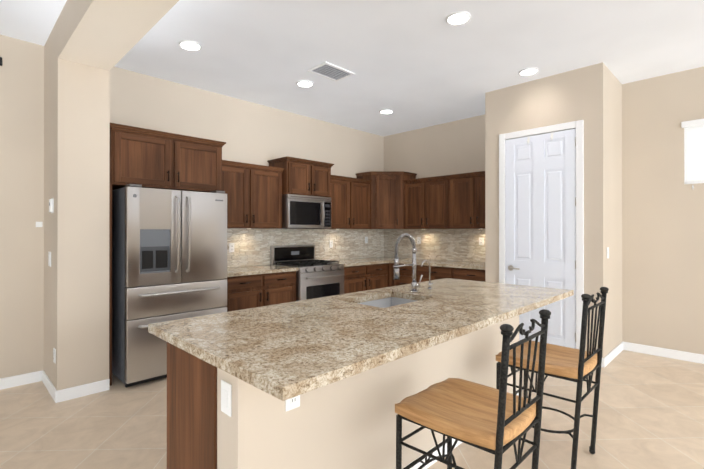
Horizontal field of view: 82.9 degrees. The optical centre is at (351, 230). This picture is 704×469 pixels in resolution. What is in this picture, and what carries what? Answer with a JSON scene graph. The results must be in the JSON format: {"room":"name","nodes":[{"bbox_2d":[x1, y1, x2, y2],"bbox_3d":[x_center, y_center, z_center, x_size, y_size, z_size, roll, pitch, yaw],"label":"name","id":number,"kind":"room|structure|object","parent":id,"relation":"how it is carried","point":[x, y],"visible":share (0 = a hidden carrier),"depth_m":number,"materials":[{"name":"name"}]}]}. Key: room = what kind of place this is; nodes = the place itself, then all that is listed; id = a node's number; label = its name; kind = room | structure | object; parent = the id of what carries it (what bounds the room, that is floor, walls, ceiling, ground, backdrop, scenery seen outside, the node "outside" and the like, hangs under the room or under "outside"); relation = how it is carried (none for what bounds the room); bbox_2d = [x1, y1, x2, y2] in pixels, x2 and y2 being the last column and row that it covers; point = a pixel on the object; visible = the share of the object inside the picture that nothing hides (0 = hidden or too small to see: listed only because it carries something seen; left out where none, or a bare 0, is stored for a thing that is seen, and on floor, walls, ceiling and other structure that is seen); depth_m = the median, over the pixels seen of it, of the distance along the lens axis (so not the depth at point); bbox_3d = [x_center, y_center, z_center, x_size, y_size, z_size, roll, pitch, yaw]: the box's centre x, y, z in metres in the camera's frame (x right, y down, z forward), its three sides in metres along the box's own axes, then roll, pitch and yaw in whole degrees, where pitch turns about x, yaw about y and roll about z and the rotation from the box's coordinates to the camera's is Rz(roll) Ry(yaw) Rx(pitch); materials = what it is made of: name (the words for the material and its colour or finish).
{"room":"kitchen","nodes":[
{"label":"kitchen","id":0,"kind":"room"},
{"bbox_2d":[0,35,43,378],"bbox_3d":[-4.886,-0.165,1.701,0.150,3.070,5.680,0,0,45],"label":"wall","id":1,"kind":"structure","parent":0,"point":[21,208],"depth_m":3.55,"materials":[{"name":"beige paint"}]},
{"bbox_2d":[0,371,40,389],"bbox_3d":[-2.995,1.326,3.482,0.014,0.095,0.450,0,0,45],"label":"baseboard","id":2,"kind":"structure","parent":1,"relation":"attached to","point":[18,380],"depth_m":3.53,"materials":[{"name":"white paint"}]},
{"bbox_2d":[36,222,42,226],"bbox_3d":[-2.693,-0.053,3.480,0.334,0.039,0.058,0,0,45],"label":"light switch","id":3,"kind":"object","parent":1,"relation":"attached to","point":[38,224],"depth_m":3.63,"materials":[{"name":"white plastic"}]},
{"bbox_2d":[44,58,109,390],"bbox_3d":[-2.538,-0.003,3.628,0.880,2.755,0.365,0,0,45],"label":"wall","id":4,"kind":"structure","parent":0,"point":[76,188],"depth_m":3.32,"materials":[{"name":"beige paint"}]},
{"bbox_2d":[48,252,50,266],"bbox_3d":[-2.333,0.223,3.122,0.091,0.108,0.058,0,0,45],"label":"light switch","id":5,"kind":"object","parent":4,"relation":"attached to","point":[49,253],"depth_m":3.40,"materials":[{"name":"white plastic"}]},
{"bbox_2d":[41,370,58,402],"bbox_3d":[-2.591,1.326,3.413,0.684,0.095,0.019,0,0,45],"label":"baseboard","id":6,"kind":"structure","parent":4,"relation":"attached to","point":[48,384],"depth_m":3.34,"materials":[{"name":"white paint"}]},
{"bbox_2d":[49,198,53,212],"bbox_3d":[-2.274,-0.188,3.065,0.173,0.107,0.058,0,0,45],"label":"light switch","id":7,"kind":"object","parent":4,"relation":"attached to","point":[51,210],"depth_m":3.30,"materials":[{"name":"white plastic"}]},
{"bbox_2d":[53,348,55,363],"bbox_3d":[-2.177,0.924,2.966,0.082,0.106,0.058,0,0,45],"label":"outlet","id":8,"kind":"object","parent":4,"relation":"attached to","point":[54,350],"depth_m":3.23,"materials":[{"name":"white plastic"}]},
{"bbox_2d":[59,379,109,401],"bbox_3d":[-2.216,1.326,3.315,0.014,0.095,0.350,0,0,45],"label":"baseboard","id":9,"kind":"structure","parent":4,"relation":"attached to","point":[62,395],"depth_m":3.30,"materials":[{"name":"white paint"}]},
{"bbox_2d":[110,67,383,228],"bbox_3d":[-1.023,-0.156,5.668,0.150,3.070,4.665,0,0,45],"label":"wall","id":10,"kind":"structure","parent":0,"point":[251,132],"depth_m":5.14,"materials":[{"name":"beige paint"}]},
{"bbox_2d":[110,123,225,191],"bbox_3d":[-1.976,-0.685,4.138,0.656,0.540,1.112,0,0,45],"label":"upper cabinet","id":11,"kind":"object","parent":10,"relation":"attached to","point":[148,158],"visible":0.92,"depth_m":3.88,"materials":[{"name":"brown wood"}]},
{"bbox_2d":[222,160,283,228],"bbox_3d":[-1.355,-0.420,4.966,0.366,0.785,0.990,0,0,45],"label":"upper cabinet","id":12,"kind":"object","parent":10,"relation":"attached to","point":[253,192],"visible":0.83,"depth_m":4.89,"materials":[{"name":"brown wood"}]},
{"bbox_2d":[267,156,333,196],"bbox_3d":[-0.699,-0.713,5.556,0.466,0.478,0.822,0,0,45],"label":"upper cabinet","id":13,"kind":"object","parent":10,"relation":"attached to","point":[300,176],"visible":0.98,"depth_m":5.36,"materials":[{"name":"brown wood"}]},
{"bbox_2d":[277,194,330,228],"bbox_3d":[-0.688,-0.250,5.543,0.463,0.444,0.756,0,0,45],"label":"microwave","id":14,"kind":"object","parent":13,"relation":"attached to","point":[305,212],"visible":0.96,"depth_m":5.36,"materials":[{"name":"silver metal"}]},
{"bbox_2d":[227,228,382,266],"bbox_3d":[-0.628,0.220,5.946,0.014,0.489,3.408,0,0,45],"label":"backsplash","id":15,"kind":"structure","parent":10,"relation":"attached to","point":[251,247],"depth_m":5.88,"materials":[{"name":"stone"}]},
{"bbox_2d":[229,243,233,251],"bbox_3d":[-1.517,0.217,5.034,0.010,0.116,0.072,0,0,45],"label":"outlet","id":16,"kind":"object","parent":15,"relation":"attached to","point":[231,245],"depth_m":5.03,"materials":[{"name":"white plastic"}]},
{"bbox_2d":[329,240,332,247],"bbox_3d":[-0.325,0.210,6.232,0.010,0.116,0.072,0,0,45],"label":"outlet","id":17,"kind":"object","parent":15,"relation":"attached to","point":[330,241],"depth_m":6.23,"materials":[{"name":"white plastic"}]},
{"bbox_2d":[328,175,371,228],"bbox_3d":[-0.130,-0.418,6.198,0.366,0.785,0.946,0,0,45],"label":"upper cabinet","id":18,"kind":"object","parent":10,"relation":"attached to","point":[350,202],"visible":0.75,"depth_m":6.11,"materials":[{"name":"brown wood"}]},
{"bbox_2d":[355,171,416,228],"bbox_3d":[0.571,-0.487,6.647,0.726,0.925,0.726,0,0,45],"label":"upper cabinet","id":19,"kind":"object","parent":10,"relation":"attached to","point":[386,199],"visible":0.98,"depth_m":6.42,"materials":[{"name":"brown wood"}]},
{"bbox_2d":[0,350,703,468],"bbox_3d":[0.170,1.417,0.214,9.530,0.100,10.710,0,0,45],"label":"floor","id":20,"kind":"structure","parent":0,"point":[650,411],"depth_m":2.81,"materials":[{"name":"tile"}]},
{"bbox_2d":[109,129,111,385],"bbox_3d":[-1.996,0.235,4.127,0.640,2.280,1.098,0,0,45],"label":"panel","id":21,"kind":"object","parent":20,"relation":"on","point":[110,281],"visible":0.12,"depth_m":3.53,"materials":[{"name":"brown wood"}]},
{"bbox_2d":[112,184,226,386],"bbox_3d":[-1.872,0.486,4.011,0.922,1.777,0.926,0,0,45],"label":"fridge","id":22,"kind":"object","parent":20,"relation":"on","point":[169,255],"visible":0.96,"depth_m":3.63,"materials":[{"name":"grey metal"}]},
{"bbox_2d":[226,271,295,311],"bbox_3d":[-1.248,0.940,4.859,0.666,0.873,0.993,0,0,45],"label":"base cabinet","id":23,"kind":"object","parent":20,"relation":"on","point":[252,291],"visible":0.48,"depth_m":4.62,"materials":[{"name":"brown wood"}]},
{"bbox_2d":[227,265,298,276],"bbox_3d":[-1.249,0.483,4.862,0.660,0.040,0.992,0,0,45],"label":"countertop","id":24,"kind":"structure","parent":23,"relation":"on","point":[247,270],"depth_m":4.73,"materials":[{"name":"stone"}]},
{"bbox_2d":[270,245,343,300],"bbox_3d":[-0.589,0.793,5.443,0.740,1.170,0.756,0,0,45],"label":"range","id":25,"kind":"object","parent":20,"relation":"on","point":[318,278],"visible":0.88,"depth_m":5.33,"materials":[{"name":"silver metal"}]},
{"bbox_2d":[156,281,523,468],"bbox_3d":[0.230,0.935,2.583,0.698,0.874,2.552,0,0,45],"label":"kitchen island","id":26,"kind":"object","parent":20,"relation":"on","point":[215,420],"depth_m":1.83,"materials":[{"name":"stone"}]},
{"bbox_2d":[152,281,495,356],"bbox_3d":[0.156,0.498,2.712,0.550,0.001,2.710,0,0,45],"label":"island countertop","id":27,"kind":"structure","parent":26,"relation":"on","point":[161,335],"depth_m":1.73,"materials":[{"name":"beige stone"}]},
{"bbox_2d":[393,233,432,292],"bbox_3d":[0.473,0.239,2.957,0.096,0.439,0.470,0,0,45],"label":"faucet","id":28,"kind":"object","parent":27,"relation":"on","point":[396,276],"depth_m":2.95,"materials":[{"name":"silver metal"}]},
{"bbox_2d":[196,289,573,400],"bbox_3d":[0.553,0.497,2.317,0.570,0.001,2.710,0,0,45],"label":"island countertop","id":29,"kind":"structure","parent":26,"relation":"on","point":[297,374],"depth_m":1.56,"materials":[{"name":"beige stone"}]},
{"bbox_2d":[336,293,431,312],"bbox_3d":[0.245,0.592,2.673,0.434,0.211,0.572,0,0,45],"label":"sink","id":30,"kind":"object","parent":29,"relation":"in","point":[391,302],"depth_m":2.76,"materials":[{"name":"silver metal"}]},
{"bbox_2d":[343,263,388,293],"bbox_3d":[-0.011,0.943,6.127,0.630,0.872,1.021,0,0,45],"label":"base cabinet","id":31,"kind":"object","parent":20,"relation":"on","point":[364,277],"visible":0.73,"depth_m":5.86,"materials":[{"name":"brown wood"}]},
{"bbox_2d":[328,258,387,266],"bbox_3d":[-0.018,0.486,6.100,0.660,0.040,0.974,0,0,45],"label":"countertop","id":32,"kind":"structure","parent":31,"relation":"on","point":[359,261],"depth_m":5.99,"materials":[{"name":"stone"}]},
{"bbox_2d":[389,263,416,286],"bbox_3d":[1.014,0.943,6.271,0.614,0.872,0.630,0,0,45],"label":"base cabinet","id":33,"kind":"object","parent":20,"relation":"on","point":[405,272],"depth_m":6.08,"materials":[{"name":"brown wood"}]},
{"bbox_2d":[417,265,484,282],"bbox_3d":[1.596,0.942,5.691,1.178,0.872,0.630,0,0,45],"label":"base cabinet","id":34,"kind":"object","parent":20,"relation":"on","point":[436,273],"depth_m":5.51,"materials":[{"name":"brown wood"}]},
{"bbox_2d":[369,257,484,269],"bbox_3d":[1.164,0.486,6.089,2.351,0.040,0.677,0,0,45],"label":"countertop","id":35,"kind":"structure","parent":34,"relation":"on","point":[440,263],"depth_m":5.80,"materials":[{"name":"stone"}]},
{"bbox_2d":[395,309,550,468],"bbox_3d":[0.516,0.853,1.740,0.538,1.033,0.466,0,0,45],"label":"stool","id":36,"kind":"object","parent":20,"relation":"on","point":[491,420],"visible":1,"depth_m":1.65,"materials":[{"name":"black metal"}]},
{"bbox_2d":[496,287,608,468],"bbox_3d":[1.211,0.855,2.438,0.538,1.033,0.466,0,0,45],"label":"stool","id":37,"kind":"object","parent":20,"relation":"on","point":[580,366],"visible":0.73,"depth_m":2.31,"materials":[{"name":"black metal"}]},
{"bbox_2d":[0,0,703,136],"bbox_3d":[0.170,-1.754,0.221,9.530,0.100,10.710,0,0,45],"label":"ceiling","id":38,"kind":"structure","parent":0,"point":[415,64],"depth_m":3.69,"materials":[{"name":"white paint"}]},
{"bbox_2d":[44,0,178,79],"bbox_3d":[0.528,-1.545,0.581,9.530,0.315,0.365,0,0,45],"label":"soffit","id":39,"kind":"structure","parent":38,"relation":"attached to","point":[108,35],"depth_m":2.81,"materials":[{"name":"beige paint"}]},
{"bbox_2d":[179,40,201,50],"bbox_3d":[-1.479,-1.690,3.647,0.195,0.022,0.195,0,0,45],"label":"recessed light","id":40,"kind":"object","parent":38,"relation":"in","point":[188,45],"visible":1,"depth_m":3.63,"materials":[{"name":"white paint"}]},
{"bbox_2d":[296,80,312,87],"bbox_3d":[-0.541,-1.688,4.589,0.195,0.022,0.195,0,0,45],"label":"recessed light","id":41,"kind":"object","parent":38,"relation":"in","point":[304,83],"visible":1,"depth_m":4.57,"materials":[{"name":"white paint"}]},
{"bbox_2d":[307,61,354,81],"bbox_3d":[-0.222,-1.685,4.244,0.300,0.014,0.420,0,0,45],"label":"ceiling vent","id":42,"kind":"object","parent":38,"relation":"in","point":[330,71],"visible":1,"depth_m":4.23,"materials":[{"name":"white metal"}]},
{"bbox_2d":[380,109,392,113],"bbox_3d":[0.488,-1.685,5.652,0.195,0.022,0.195,0,0,45],"label":"recessed light","id":43,"kind":"object","parent":38,"relation":"in","point":[386,111],"visible":0.98,"depth_m":5.63,"materials":[{"name":"white paint"}]},
{"bbox_2d":[446,11,470,25],"bbox_3d":[0.848,-1.691,3.179,0.195,0.022,0.195,0,0,45],"label":"recessed light","id":44,"kind":"object","parent":38,"relation":"in","point":[458,18],"visible":1,"depth_m":3.17,"materials":[{"name":"white paint"}]},
{"bbox_2d":[519,68,538,75],"bbox_3d":[1.878,-1.688,4.242,0.195,0.022,0.195,0,0,45],"label":"recessed light","id":45,"kind":"object","parent":38,"relation":"in","point":[527,71],"visible":1,"depth_m":4.22,"materials":[{"name":"white paint"}]},
{"bbox_2d":[384,67,703,354],"bbox_3d":[3.894,-0.160,3.961,9.530,3.070,0.150,0,0,45],"label":"wall","id":46,"kind":"structure","parent":0,"point":[662,255],"depth_m":4.42,"materials":[{"name":"beige paint"}]},
{"bbox_2d":[403,176,442,228],"bbox_3d":[1.268,-0.409,6.232,0.899,0.767,0.330,0,0,45],"label":"upper cabinet","id":47,"kind":"object","parent":46,"relation":"attached to","point":[423,198],"depth_m":6.16,"materials":[{"name":"brown wood"}]},
{"bbox_2d":[383,229,484,261],"bbox_3d":[1.412,0.221,6.311,2.310,0.489,0.014,0,0,45],"label":"backsplash","id":48,"kind":"structure","parent":46,"relation":"attached to","point":[436,244],"depth_m":6.32,"materials":[{"name":"stone"}]},
{"bbox_2d":[479,237,483,244],"bbox_3d":[1.887,0.159,5.821,0.072,0.116,0.010,0,0,45],"label":"outlet","id":49,"kind":"object","parent":48,"relation":"attached to","point":[481,239],"depth_m":5.81,"materials":[{"name":"white plastic"}]},
{"bbox_2d":[443,171,484,228],"bbox_3d":[1.801,-0.410,5.702,0.899,0.767,0.330,0,0,45],"label":"upper cabinet","id":50,"kind":"object","parent":46,"relation":"attached to","point":[455,201],"depth_m":5.68,"materials":[{"name":"brown wood"}]},
{"bbox_2d":[624,342,703,363],"bbox_3d":[5.167,1.324,2.571,5.770,0.095,0.018,0,0,45],"label":"baseboard","id":51,"kind":"structure","parent":46,"relation":"attached to","point":[657,351],"depth_m":4.33,"materials":[{"name":"white paint"}]},
{"bbox_2d":[684,128,703,183],"bbox_3d":[4.024,-0.818,3.834,1.265,0.655,0.148,0,0,45],"label":"window","id":52,"kind":"structure","parent":46,"relation":"in","point":[685,170],"depth_m":4.23,"materials":[{"name":"white paint"}]},
{"bbox_2d":[681,119,703,189],"bbox_3d":[3.976,-0.791,3.786,1.305,0.721,0.084,0,0,45],"label":"window blind","id":53,"kind":"object","parent":52,"relation":"attached to","point":[695,150],"visible":1,"depth_m":4.18,"materials":[{"name":"white paint"}]},
{"bbox_2d":[485,62,621,357],"bbox_3d":[2.384,-0.158,4.758,1.255,3.070,0.850,0,0,45],"label":"wall","id":54,"kind":"structure","parent":0,"point":[591,96],"depth_m":4.29,"materials":[{"name":"beige paint"}]},
{"bbox_2d":[505,129,575,348],"bbox_3d":[2.064,0.147,4.420,0.763,2.434,0.074,0,0,45],"label":"pantry door","id":55,"kind":"structure","parent":54,"relation":"in","point":[540,210],"depth_m":4.40,"materials":[{"name":"white paint"}]},
{"bbox_2d":[499,120,583,348],"bbox_3d":[2.078,0.115,4.442,0.899,2.522,0.024,0,0,45],"label":"door frame","id":56,"kind":"structure","parent":54,"relation":"attached to","point":[578,125],"depth_m":4.16,"materials":[{"name":"white paint"}]},
{"bbox_2d":[602,342,623,367],"bbox_3d":[2.816,1.328,4.289,0.014,0.095,0.829,0,0,45],"label":"baseboard","id":57,"kind":"structure","parent":54,"relation":"attached to","point":[608,358],"depth_m":4.22,"materials":[{"name":"white paint"}]}
]}

